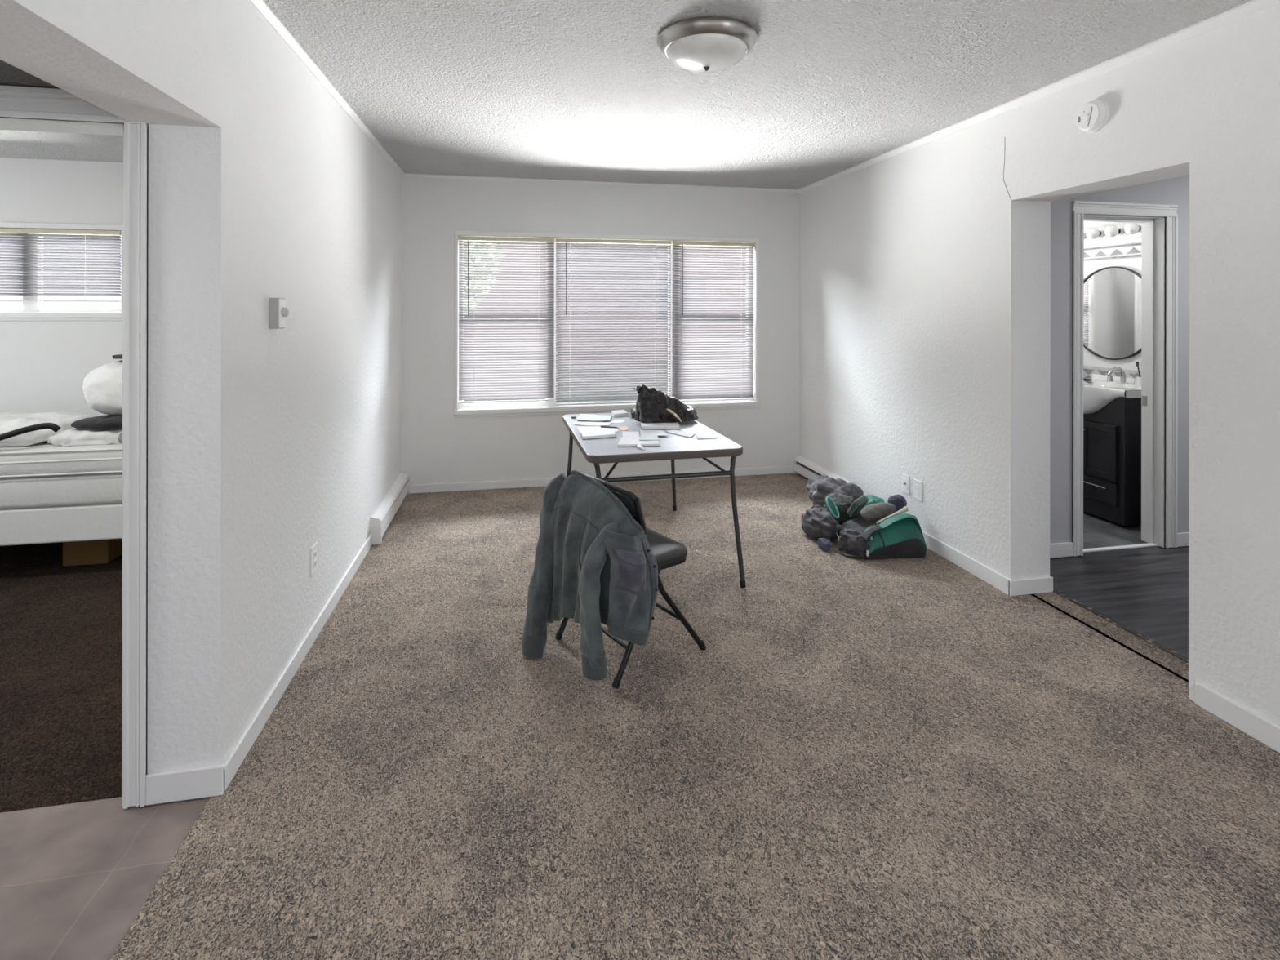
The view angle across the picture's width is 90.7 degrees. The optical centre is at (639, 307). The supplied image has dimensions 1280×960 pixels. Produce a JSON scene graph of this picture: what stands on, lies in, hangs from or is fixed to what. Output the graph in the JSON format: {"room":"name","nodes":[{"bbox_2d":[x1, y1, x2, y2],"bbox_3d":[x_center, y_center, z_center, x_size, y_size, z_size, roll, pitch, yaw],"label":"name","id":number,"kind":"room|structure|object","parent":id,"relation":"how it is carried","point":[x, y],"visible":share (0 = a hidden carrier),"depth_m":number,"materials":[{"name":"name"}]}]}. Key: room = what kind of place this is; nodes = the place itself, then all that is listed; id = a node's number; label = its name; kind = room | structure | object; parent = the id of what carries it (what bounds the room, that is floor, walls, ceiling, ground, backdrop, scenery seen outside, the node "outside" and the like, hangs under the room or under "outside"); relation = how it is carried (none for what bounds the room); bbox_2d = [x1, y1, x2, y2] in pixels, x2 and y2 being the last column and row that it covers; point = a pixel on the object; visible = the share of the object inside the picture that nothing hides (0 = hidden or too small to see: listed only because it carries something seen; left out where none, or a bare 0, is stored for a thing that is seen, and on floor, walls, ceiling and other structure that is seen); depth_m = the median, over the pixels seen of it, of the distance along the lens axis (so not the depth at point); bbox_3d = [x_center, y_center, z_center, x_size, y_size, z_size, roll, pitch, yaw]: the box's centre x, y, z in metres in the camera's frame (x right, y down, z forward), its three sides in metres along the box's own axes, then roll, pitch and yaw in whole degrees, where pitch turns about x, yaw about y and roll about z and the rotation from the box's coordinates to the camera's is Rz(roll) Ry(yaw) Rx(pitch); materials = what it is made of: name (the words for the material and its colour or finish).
{"room":"living room","nodes":[
{"label":"living room","id":0,"kind":"room"},
{"bbox_2d":[0,59,60,88],"bbox_3d":[-1.936,-0.697,0.052,1.720,0.165,3.260,0,0,-11],"label":"ceiling","id":1,"kind":"structure","parent":0,"point":[10,75],"depth_m":1.70,"materials":[{"name":"grey paint"}]},
{"bbox_2d":[2,84,120,124],"bbox_3d":[-3.489,0.198,1.457,4.128,2.440,0.110,0,0,-11],"label":"wall","id":2,"kind":"structure","parent":0,"point":[2,85],"depth_m":1.76,"materials":[{"name":"white paint"}]},
{"bbox_2d":[0,84,148,808],"bbox_3d":[-1.903,0.406,1.765,0.980,2.030,0.127,0,0,-11],"label":"door frame","id":3,"kind":"structure","parent":2,"relation":"attached to","point":[33,104],"depth_m":1.80,"materials":[{"name":"white paint"}]},
{"bbox_2d":[0,0,401,773],"bbox_3d":[-1.182,0.202,1.032,0.230,2.440,7.686,0,0,-11],"label":"wall","id":4,"kind":"structure","parent":0,"point":[265,445],"depth_m":1.99,"materials":[{"name":"white paint"}]},
{"bbox_2d":[145,763,224,805],"bbox_3d":[-1.315,1.379,1.828,0.201,0.085,0.014,0,0,-11],"label":"baseboard","id":5,"kind":"structure","parent":4,"relation":"attached to","point":[199,782],"depth_m":1.82,"materials":[{"name":"white paint"}]},
{"bbox_2d":[269,297,288,328],"bbox_3d":[-1.282,0.021,2.250,0.050,0.108,0.065,0,0,-11],"label":"thermostat","id":6,"kind":"object","parent":4,"relation":"attached to","point":[278,312],"visible":1,"depth_m":2.22,"materials":[{"name":"grey plastic"}]},
{"bbox_2d":[223,533,372,791],"bbox_3d":[-0.961,1.386,0.533,0.013,0.072,6.620,0,0,-11],"label":"baseboard","id":7,"kind":"structure","parent":4,"relation":"attached to","point":[238,753],"depth_m":2.35,"materials":[{"name":"white paint"}]},
{"bbox_2d":[310,541,317,576],"bbox_3d":[-1.395,1.077,2.708,0.010,0.120,0.080,0,0,-11],"label":"wall outlet","id":8,"kind":"object","parent":4,"relation":"attached to","point":[313,550],"visible":1,"depth_m":2.69,"materials":[{"name":"white plastic"}]},
{"bbox_2d":[313,549,316,558],"bbox_3d":[-1.393,1.057,2.708,0.003,0.026,0.032,0,0,-11],"label":"socket","id":9,"kind":"object","parent":8,"relation":"attached to","point":[314,550],"depth_m":2.71,"materials":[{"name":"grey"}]},
{"bbox_2d":[313,559,316,567],"bbox_3d":[-1.393,1.097,2.708,0.003,0.026,0.032,0,0,-11],"label":"socket","id":10,"kind":"object","parent":8,"relation":"attached to","point":[314,560],"depth_m":2.71,"materials":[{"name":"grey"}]},
{"bbox_2d":[248,0,404,177],"bbox_3d":[-1.054,-1.005,1.057,0.026,0.026,7.686,0,0,-11],"label":"trim","id":11,"kind":"structure","parent":4,"relation":"attached to","point":[260,6],"depth_m":2.68,"materials":[{"name":"white paint"}]},
{"bbox_2d":[369,472,409,544],"bbox_3d":[-1.686,1.338,4.299,0.062,0.163,1.050,0,0,-11],"label":"baseboard heater","id":12,"kind":"object","parent":4,"relation":"attached to","point":[382,517],"visible":0.96,"depth_m":4.09,"materials":[{"name":"white metal"}]},
{"bbox_2d":[0,157,799,484],"bbox_3d":[-2.277,0.200,4.814,7.818,2.440,0.160,0,0,-11],"label":"wall","id":13,"kind":"structure","parent":0,"point":[438,446],"depth_m":4.92,"materials":[{"name":"white paint"}]},
{"bbox_2d":[0,222,122,320],"bbox_3d":[-4.442,-0.245,4.355,1.634,0.674,0.167,0,0,-11],"label":"window","id":14,"kind":"structure","parent":13,"relation":"in","point":[31,311],"depth_m":4.40,"materials":[{"name":"white paint"}]},
{"bbox_2d":[0,228,121,302],"bbox_3d":[-4.446,-0.291,4.335,1.555,0.505,0.036,0,0,-11],"label":"window blind","id":15,"kind":"object","parent":14,"relation":"attached to","point":[107,236],"visible":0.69,"depth_m":4.41,"materials":[{"name":"beige plastic"}]},
{"bbox_2d":[404,173,797,192],"bbox_3d":[-0.218,-1.006,5.132,3.260,0.020,0.020,0,0,-11],"label":"trim","id":16,"kind":"structure","parent":13,"relation":"attached to","point":[406,175],"depth_m":5.10,"materials":[{"name":"white paint"}]},
{"bbox_2d":[409,465,793,493],"bbox_3d":[-0.203,1.393,5.139,3.180,0.062,0.014,0,0,-11],"label":"baseboard","id":17,"kind":"structure","parent":13,"relation":"attached to","point":[424,488],"depth_m":5.00,"materials":[{"name":"white paint"}]},
{"bbox_2d":[453,230,759,417],"bbox_3d":[-0.226,0.129,5.196,2.494,1.449,0.167,0,0,-11],"label":"window","id":18,"kind":"structure","parent":13,"relation":"in","point":[547,407],"depth_m":5.13,"materials":[{"name":"white paint"}]},
{"bbox_2d":[458,235,554,403],"bbox_3d":[-1.053,0.097,5.007,0.743,1.306,0.046,0,0,-11],"label":"window blind","id":19,"kind":"object","parent":18,"relation":"attached to","point":[536,363],"visible":1,"depth_m":5.01,"materials":[{"name":"beige plastic"}]},
{"bbox_2d":[555,238,671,405],"bbox_3d":[-0.210,0.117,5.175,0.957,1.342,0.046,0,0,-11],"label":"window blind","id":20,"kind":"object","parent":18,"relation":"attached to","point":[650,291],"visible":0.96,"depth_m":5.18,"materials":[{"name":"beige plastic"}]},
{"bbox_2d":[671,240,754,401],"bbox_3d":[0.621,0.118,5.341,0.723,1.342,0.046,0,0,-11],"label":"window blind","id":21,"kind":"object","parent":18,"relation":"attached to","point":[700,335],"visible":0.94,"depth_m":5.34,"materials":[{"name":"beige plastic"}]},
{"bbox_2d":[0,0,1252,189],"bbox_3d":[-1.517,-1.069,1.016,7.818,0.100,7.986,0,0,-11],"label":"ceiling","id":22,"kind":"structure","parent":0,"point":[564,90],"depth_m":2.79,"materials":[{"name":"white paint"}]},
{"bbox_2d":[657,16,757,72],"bbox_3d":[0.251,-0.953,2.380,0.376,0.126,0.376,0,0,-11],"label":"ceiling light","id":23,"kind":"object","parent":22,"relation":"attached to","point":[702,44],"visible":1,"depth_m":2.27,"materials":[{"name":"silver metal"}]},
{"bbox_2d":[0,473,1279,959],"bbox_3d":[-0.206,1.464,1.278,10.500,0.080,7.986,0,0,-11],"label":"floor","id":24,"kind":"structure","parent":0,"point":[916,758],"depth_m":1.92,"materials":[{"name":"beige carpet"}]},
{"bbox_2d":[0,442,122,546],"bbox_3d":[-3.344,1.071,3.723,2.400,0.695,1.090,0,0,-11],"label":"bed","id":25,"kind":"object","parent":24,"relation":"on","point":[50,493],"visible":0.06,"depth_m":3.26,"materials":[{"name":"white"}]},
{"bbox_2d":[0,410,92,447],"bbox_3d":[-3.576,0.651,3.396,1.009,0.144,0.506,0,0,-11],"label":"folded blanket","id":26,"kind":"object","parent":25,"relation":"on","point":[11,420],"visible":0.75,"depth_m":3.33,"materials":[{"name":"white fabric"}]},
{"bbox_2d":[0,422,60,440],"bbox_3d":[-3.140,0.643,3.202,0.345,0.110,0.030,0,0,-11],"label":"belt","id":27,"kind":"object","parent":26,"relation":"on","point":[54,427],"visible":1,"depth_m":3.20,"materials":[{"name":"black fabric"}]},
{"bbox_2d":[47,427,122,446],"bbox_3d":[-2.868,0.680,3.448,0.549,0.087,0.280,0,0,-11],"label":"clothes","id":28,"kind":"object","parent":25,"relation":"on","point":[72,437],"visible":0.32,"depth_m":3.32,"materials":[{"name":"white fabric"}]},
{"bbox_2d":[71,414,122,430],"bbox_3d":[-2.790,0.623,3.450,0.503,0.069,0.246,0,0,-11],"label":"bag","id":29,"kind":"object","parent":28,"relation":"on","point":[108,422],"visible":0.42,"depth_m":3.33,"materials":[{"name":"fabric"}]},
{"bbox_2d":[82,360,122,415],"bbox_3d":[-2.726,0.454,3.614,0.752,0.334,0.438,0,0,-11],"label":"pillow","id":30,"kind":"object","parent":29,"relation":"on","point":[102,388],"visible":0.23,"depth_m":3.40,"materials":[{"name":"white fabric"}]},
{"bbox_2d":[112,354,122,359],"bbox_3d":[-2.769,0.273,3.608,0.320,0.020,0.200,0,0,-11],"label":"book","id":31,"kind":"object","parent":30,"relation":"on","point":[117,356],"visible":0.2,"depth_m":3.48,"materials":[{"name":"grey paper"}]},
{"bbox_2d":[117,432,122,443],"bbox_3d":[-2.688,0.685,3.324,0.100,0.069,0.080,0,0,-11],"label":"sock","id":32,"kind":"object","parent":25,"relation":"on","point":[120,436],"visible":0.18,"depth_m":3.29,"materials":[{"name":"white fabric"}]},
{"bbox_2d":[62,538,122,566],"bbox_3d":[-3.079,1.349,3.618,0.220,0.140,0.300,0,0,-11],"label":"storage box","id":33,"kind":"object","parent":24,"relation":"on","point":[102,551],"visible":0.5,"depth_m":3.48,"materials":[{"name":"brown cardboard"}]},
{"bbox_2d":[555,471,706,688],"bbox_3d":[-0.043,1.070,2.675,0.471,0.719,0.457,0,0,-37],"label":"folding chair","id":34,"kind":"object","parent":24,"relation":"on","point":[668,553],"visible":0.3,"depth_m":2.54,"materials":[{"name":"black metal"}]},
{"bbox_2d":[521,470,657,680],"bbox_3d":[-0.231,1.058,2.507,0.286,0.729,0.655,0,0,-39],"label":"jacket","id":35,"kind":"object","parent":34,"relation":"on","point":[595,564],"visible":1,"depth_m":2.42,"materials":[{"name":"grey fabric"}]},
{"bbox_2d":[646,528,687,567],"bbox_3d":[-0.053,1.010,2.667,0.382,0.043,0.408,0,0,-37],"label":"seat cushion","id":36,"kind":"object","parent":34,"relation":"on","point":[667,552],"depth_m":2.59,"materials":[{"name":"black plastic"}]},
{"bbox_2d":[562,412,746,587],"bbox_3d":[0.009,1.071,3.739,0.815,0.705,1.274,0,0,-13],"label":"folding table","id":37,"kind":"object","parent":24,"relation":"on","point":[672,446],"visible":0.66,"depth_m":3.25,"materials":[{"name":"white plastic"}]},
{"bbox_2d":[573,422,610,426],"bbox_3d":[-0.295,0.715,3.888,0.225,0.006,0.112,0,0,2],"label":"paper sheet","id":38,"kind":"object","parent":37,"relation":"on","point":[595,424],"visible":1,"depth_m":3.88,"materials":[{"name":"white paper"}]},
{"bbox_2d":[576,413,612,421],"bbox_3d":[-0.294,0.711,4.097,0.215,0.009,0.267,0,0,2],"label":"paper sheet","id":39,"kind":"object","parent":37,"relation":"on","point":[591,417],"visible":1,"depth_m":4.08,"materials":[{"name":"white paper"}]},
{"bbox_2d":[580,431,615,439],"bbox_3d":[-0.229,0.710,3.516,0.196,0.018,0.138,0,0,-11],"label":"notebook","id":40,"kind":"object","parent":37,"relation":"on","point":[600,434],"visible":1,"depth_m":3.48,"materials":[{"name":"white paper"}]},
{"bbox_2d":[577,426,618,433],"bbox_3d":[-0.248,0.716,3.708,0.226,0.005,0.210,0,0,-11],"label":"paper sheet","id":41,"kind":"object","parent":37,"relation":"on","point":[581,429],"visible":0.74,"depth_m":3.70,"materials":[{"name":"white paper"}]},
{"bbox_2d":[600,426,617,428],"bbox_3d":[-0.177,0.707,3.728,0.113,0.008,0.008,0,0,14],"label":"pen","id":42,"kind":"object","parent":41,"relation":"on","point":[601,426],"visible":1,"depth_m":3.73,"materials":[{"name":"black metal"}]},
{"bbox_2d":[611,419,624,422],"bbox_3d":[-0.137,0.716,3.976,0.081,0.004,0.132,0,0,0],"label":"paper sheet","id":43,"kind":"object","parent":37,"relation":"on","point":[613,420],"visible":1,"depth_m":3.97,"materials":[{"name":"white paper"}]},
{"bbox_2d":[611,409,627,417],"bbox_3d":[-0.137,0.707,4.215,0.098,0.022,0.160,0,0,-11],"label":"box","id":44,"kind":"object","parent":37,"relation":"on","point":[618,413],"visible":1,"depth_m":4.17,"materials":[{"name":"white cardboard"}]},
{"bbox_2d":[619,426,628,430],"bbox_3d":[-0.095,0.716,3.744,0.046,0.003,0.115,0,0,-4],"label":"sticky note","id":45,"kind":"object","parent":37,"relation":"on","point":[621,428],"visible":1,"depth_m":3.74,"materials":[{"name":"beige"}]},
{"bbox_2d":[622,431,639,437],"bbox_3d":[-0.052,0.714,3.541,0.094,0.007,0.183,0,0,-3],"label":"envelope","id":46,"kind":"object","parent":37,"relation":"on","point":[624,433],"visible":0.85,"depth_m":3.56,"materials":[{"name":"white paper"}]},
{"bbox_2d":[631,408,635,417],"bbox_3d":[-0.020,0.701,4.203,0.080,0.035,0.206,0,0,-2],"label":"box","id":47,"kind":"object","parent":37,"relation":"on","point":[633,411],"visible":0.38,"depth_m":4.11,"materials":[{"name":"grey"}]},
{"bbox_2d":[617,436,659,447],"bbox_3d":[-0.002,0.712,3.341,0.217,0.014,0.203,0,0,4],"label":"notebook","id":48,"kind":"object","parent":37,"relation":"on","point":[624,442],"visible":0.94,"depth_m":3.29,"materials":[{"name":"white paper"}]},
{"bbox_2d":[639,435,659,439],"bbox_3d":[0.044,0.703,3.415,0.108,0.002,0.133,0,0,-5],"label":"card","id":49,"kind":"object","parent":48,"relation":"on","point":[642,437],"visible":1,"depth_m":3.40,"materials":[{"name":"grey paper"}]},
{"bbox_2d":[636,444,644,450],"bbox_3d":[0.009,0.709,3.201,0.022,0.021,0.067,0,0,-24],"label":"clip","id":50,"kind":"object","parent":37,"relation":"on","point":[640,446],"visible":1,"depth_m":3.20,"materials":[{"name":"white plastic"}]},
{"bbox_2d":[639,429,667,435],"bbox_3d":[0.076,0.709,3.583,0.150,0.005,0.183,0,0,-3],"label":"paper sheet","id":51,"kind":"object","parent":37,"relation":"on","point":[659,433],"visible":0.97,"depth_m":3.57,"materials":[{"name":"grey paper"}]},
{"bbox_2d":[640,422,679,429],"bbox_3d":[0.119,0.709,3.792,0.231,0.020,0.156,0,0,-1],"label":"book","id":52,"kind":"object","parent":37,"relation":"on","point":[665,425],"visible":0.97,"depth_m":3.73,"materials":[{"name":"white paper"}]},
{"bbox_2d":[633,384,698,422],"bbox_3d":[0.159,0.585,3.958,0.427,0.224,0.285,0,0,-11],"label":"plastic bag","id":53,"kind":"object","parent":37,"relation":"on","point":[652,404],"visible":0.97,"depth_m":3.85,"materials":[{"name":"black plastic"}]},
{"bbox_2d":[666,408,682,422],"bbox_3d":[0.208,0.654,3.817,0.095,0.087,0.038,0,0,-11],"label":"paper packet","id":54,"kind":"object","parent":53,"relation":"in","point":[673,413],"visible":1,"depth_m":3.80,"materials":[{"name":"white paper"}]},
{"bbox_2d":[666,429,694,437],"bbox_3d":[0.241,0.715,3.580,0.078,0.008,0.217,0,0,-40],"label":"envelope","id":55,"kind":"object","parent":37,"relation":"on","point":[673,432],"visible":1,"depth_m":3.57,"materials":[{"name":"white paper"}]},
{"bbox_2d":[694,433,718,439],"bbox_3d":[0.357,0.716,3.523,0.120,0.006,0.150,0,0,-11],"label":"envelope","id":56,"kind":"object","parent":37,"relation":"on","point":[700,436],"visible":1,"depth_m":3.50,"materials":[{"name":"white paper"}]},
{"bbox_2d":[810,504,822,511],"bbox_3d":[1.178,1.372,4.223,0.105,0.100,0.110,0,0,-11],"label":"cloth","id":57,"kind":"object","parent":24,"relation":"on","point":[819,507],"visible":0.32,"depth_m":4.21,"materials":[{"name":"grey fabric"}]},
{"bbox_2d":[800,506,837,542],"bbox_3d":[1.113,1.338,3.915,0.183,0.168,0.288,0,0,-11],"label":"bag","id":58,"kind":"object","parent":24,"relation":"on","point":[816,523],"visible":0.91,"depth_m":3.84,"materials":[{"name":"grey fabric"}]},
{"bbox_2d":[825,496,839,518],"bbox_3d":[1.212,1.258,3.976,0.084,0.124,0.086,0,0,-11],"label":"slipper","id":59,"kind":"object","parent":58,"relation":"on","point":[830,504],"visible":1,"depth_m":3.97,"materials":[{"name":"teal fabric"}]},
{"bbox_2d":[817,537,832,551],"bbox_3d":[1.093,1.392,3.726,0.070,0.060,0.101,0,0,-11],"label":"garment","id":60,"kind":"object","parent":24,"relation":"on","point":[825,544],"visible":1,"depth_m":3.69,"materials":[{"name":"blue fabric"}]},
{"bbox_2d":[806,475,863,507],"bbox_3d":[1.366,1.304,4.455,0.300,0.237,0.458,0,0,-30],"label":"hoodie","id":61,"kind":"object","parent":24,"relation":"on","point":[820,487],"visible":0.56,"depth_m":4.40,"materials":[{"name":"grey fabric"}]},
{"bbox_2d":[822,493,857,524],"bbox_3d":[1.314,1.322,4.136,0.226,0.201,0.215,0,0,-11],"label":"cloth","id":62,"kind":"object","parent":24,"relation":"on","point":[843,502],"visible":0.44,"depth_m":4.06,"materials":[{"name":"grey fabric"}]},
{"bbox_2d":[858,494,884,517],"bbox_3d":[1.520,1.327,4.116,0.179,0.192,0.221,0,0,-11],"label":"shirt","id":63,"kind":"object","parent":24,"relation":"on","point":[872,499],"visible":0.28,"depth_m":4.09,"materials":[{"name":"fabric"}]},
{"bbox_2d":[836,494,926,559],"bbox_3d":[1.404,1.285,3.747,0.527,0.279,0.401,0,0,-11],"label":"duffel bag","id":64,"kind":"object","parent":24,"relation":"on","point":[895,535],"depth_m":3.59,"materials":[{"name":"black fabric"}]},
{"bbox_2d":[847,494,868,517],"bbox_3d":[1.349,1.231,3.913,0.110,0.154,0.154,0,0,-11],"label":"pouch","id":65,"kind":"object","parent":64,"relation":"in","point":[859,504],"visible":0.98,"depth_m":3.87,"materials":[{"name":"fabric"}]},
{"bbox_2d":[860,502,896,521],"bbox_3d":[1.430,1.226,3.786,0.277,0.099,0.100,0,0,-26],"label":"garment","id":66,"kind":"object","parent":64,"relation":"on","point":[877,512],"visible":0.84,"depth_m":3.74,"materials":[{"name":"grey fabric"}]},
{"bbox_2d":[1083,373,1141,525],"bbox_3d":[3.226,0.955,4.406,0.535,0.910,0.640,0,0,-11],"label":"bathroom vanity","id":67,"kind":"object","parent":24,"relation":"on","point":[1112,410],"visible":0.44,"depth_m":4.15,"materials":[{"name":"black paint"}]},
{"bbox_2d":[1083,373,1141,413],"bbox_3d":[3.227,0.615,4.406,0.535,0.231,0.640,0,0,-11],"label":"sink","id":68,"kind":"object","parent":67,"relation":"in","point":[1100,396],"depth_m":4.20,"materials":[{"name":"white ceramic"}]},
{"bbox_2d":[1102,366,1137,384],"bbox_3d":[3.342,0.472,4.429,0.155,0.114,0.260,0,0,-11],"label":"faucet","id":69,"kind":"object","parent":67,"relation":"on","point":[1122,375],"visible":0.87,"depth_m":4.42,"materials":[{"name":"silver metal"}]},
{"bbox_2d":[1135,361,1141,386],"bbox_3d":[3.399,0.449,4.277,0.060,0.163,0.071,0,0,-11],"label":"toothbrush cup","id":70,"kind":"object","parent":67,"relation":"on","point":[1138,379],"visible":0.38,"depth_m":4.28,"materials":[{"name":"white ceramic"}]},
{"bbox_2d":[1083,542,1157,552],"bbox_3d":[2.826,1.428,3.751,0.585,0.010,0.030,0,0,-11],"label":"threshold","id":71,"kind":"object","parent":24,"relation":"on","point":[1150,544],"depth_m":3.75,"materials":[{"name":"white paint"}]},
{"bbox_2d":[1053,588,1188,663],"bbox_3d":[2.152,1.428,2.849,0.030,0.008,1.405,0,0,-11],"label":"trim","id":72,"kind":"structure","parent":24,"relation":"on","point":[1086,607],"depth_m":2.81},
{"bbox_2d":[799,3,1279,726],"bbox_3d":[2.240,0.208,1.714,0.232,2.440,7.686,0,0,-11],"label":"wall","id":73,"kind":"structure","parent":0,"point":[925,269],"depth_m":3.15,"materials":[{"name":"white paint"}]},
{"bbox_2d":[793,455,851,484],"bbox_3d":[1.430,1.350,5.022,0.062,0.148,0.850,0,0,-11],"label":"baseboard heater","id":74,"kind":"object","parent":73,"relation":"attached to","point":[802,466],"visible":0.58,"depth_m":5.16,"materials":[{"name":"white metal"}]},
{"bbox_2d":[902,472,909,494],"bbox_3d":[1.664,1.107,3.968,0.017,0.116,0.075,0,0,-11],"label":"wall outlet","id":75,"kind":"object","parent":73,"relation":"attached to","point":[905,478],"visible":1,"depth_m":3.96,"materials":[{"name":"white plastic"}]},
{"bbox_2d":[913,478,922,501],"bbox_3d":[1.691,1.112,3.849,0.010,0.118,0.080,0,0,-11],"label":"wall outlet","id":76,"kind":"object","parent":73,"relation":"attached to","point":[917,485],"visible":1,"depth_m":3.84,"materials":[{"name":"white plastic"}]},
{"bbox_2d":[796,0,1279,193],"bbox_3d":[2.114,-0.996,1.689,0.032,0.032,7.686,0,0,-11],"label":"trim","id":77,"kind":"structure","parent":73,"relation":"attached to","point":[1251,7],"depth_m":2.70,"materials":[{"name":"white paint"}]},
{"bbox_2d":[1075,99,1109,133],"bbox_3d":[1.910,-0.811,2.680,0.044,0.136,0.136,0,0,-11],"label":"smoke detector","id":78,"kind":"object","parent":73,"relation":"attached to","point":[1092,116],"visible":1,"depth_m":2.65,"materials":[{"name":"white plastic"}]},
{"bbox_2d":[921,530,1279,753],"bbox_3d":[2.320,1.388,1.289,0.250,0.080,6.820,0,0,-11],"label":"baseboard","id":79,"kind":"structure","parent":73,"relation":"attached to","point":[1252,724],"depth_m":2.27,"materials":[{"name":"white paint"}]},
{"bbox_2d":[1083,221,1141,370],"bbox_3d":[3.436,0.210,5.012,0.100,2.440,2.086,0,0,-11],"label":"wall","id":80,"kind":"structure","parent":0,"point":[1134,264],"depth_m":4.65,"materials":[{"name":"white paint"}]},
{"bbox_2d":[1083,266,1141,359],"bbox_3d":[3.451,0.042,4.619,0.020,0.682,0.682,0,0,-11],"label":"round mirror","id":81,"kind":"object","parent":80,"relation":"attached to","point":[1112,295],"visible":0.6,"depth_m":4.61,"materials":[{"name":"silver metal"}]},
{"bbox_2d":[1083,243,1141,261],"bbox_3d":[3.402,-0.403,4.903,0.012,0.094,1.886,0,0,-11],"label":"trim","id":82,"kind":"structure","parent":80,"relation":"attached to","point":[1134,250],"depth_m":4.62,"materials":[{"name":"tile"}]},
{"bbox_2d":[1083,364,1141,390],"bbox_3d":[3.400,0.513,4.903,0.012,0.138,1.886,0,0,-11],"label":"backsplash","id":83,"kind":"structure","parent":80,"relation":"attached to","point":[1088,371],"depth_m":4.70,"materials":[{"name":"tile"}]},
{"bbox_2d":[1083,222,1142,242],"bbox_3d":[3.389,-0.550,4.606,0.154,0.100,0.610,0,0,-11],"label":"vanity light","id":84,"kind":"object","parent":80,"relation":"attached to","point":[1128,229],"visible":0.78,"depth_m":4.52,"materials":[{"name":"white glass"}]},
{"bbox_2d":[1085,227,1105,239],"bbox_3d":[3.364,-0.545,4.668,0.129,0.084,0.084,0,0,-11],"label":"bulb","id":85,"kind":"object","parent":84,"relation":"attached to","point":[1093,233],"depth_m":4.65,"materials":[{"name":"white glass"}]},
{"bbox_2d":[1104,225,1124,236],"bbox_3d":[3.393,-0.545,4.521,0.129,0.084,0.084,0,0,-11],"label":"bulb","id":86,"kind":"object","parent":84,"relation":"attached to","point":[1111,230],"depth_m":4.51,"materials":[{"name":"white glass"}]},
{"bbox_2d":[1124,222,1142,234],"bbox_3d":[3.422,-0.545,4.373,0.129,0.084,0.084,0,0,-11],"label":"bulb","id":87,"kind":"object","parent":84,"relation":"attached to","point":[1131,228],"depth_m":4.35,"materials":[{"name":"white glass"}]},
{"bbox_2d":[1049,174,1189,543],"bbox_3d":[3.283,0.210,3.856,2.652,2.440,0.120,0,0,-11],"label":"wall","id":88,"kind":"structure","parent":0,"point":[1172,191],"depth_m":3.63,"materials":[{"name":"grey paint"}]},
{"bbox_2d":[1049,532,1188,558],"bbox_3d":[3.369,1.390,3.806,2.300,0.080,0.013,0,0,-11],"label":"baseboard","id":89,"kind":"structure","parent":88,"relation":"attached to","point":[1057,549],"depth_m":3.62,"materials":[{"name":"white paint"}]},
{"bbox_2d":[1071,200,1177,556],"bbox_3d":[2.833,0.409,3.761,0.728,2.040,0.142,0,0,-11],"label":"door frame","id":90,"kind":"structure","parent":88,"relation":"in","point":[1159,233],"depth_m":3.76,"materials":[{"name":"white paint"}]},
{"label":"outside","id":91,"kind":"structure","parent":0,"visible":0},
{"bbox_2d":[463,361,746,403],"bbox_3d":[-3.449,1.843,17.283,28.000,0.150,24.754,0,0,-11],"label":"ground","id":92,"kind":"structure","parent":91,"point":[716,362],"depth_m":14.95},
{"bbox_2d":[463,242,504,316],"bbox_3d":[-3.549,-0.257,8.569,3.370,4.158,2.528,0,0,-11],"label":"tree","id":93,"kind":"object","parent":92,"relation":"on","point":[464,242],"visible":0.02,"depth_m":8.63,"materials":[{"name":"green plant"}]},
{"bbox_2d":[463,242,746,363],"bbox_3d":[-0.895,-2.002,22.407,19.800,7.550,5.700,0,0,-11],"label":"building","id":94,"kind":"structure","parent":92,"relation":"on","point":[464,242],"depth_m":20.24,"materials":[{"name":"brick"}]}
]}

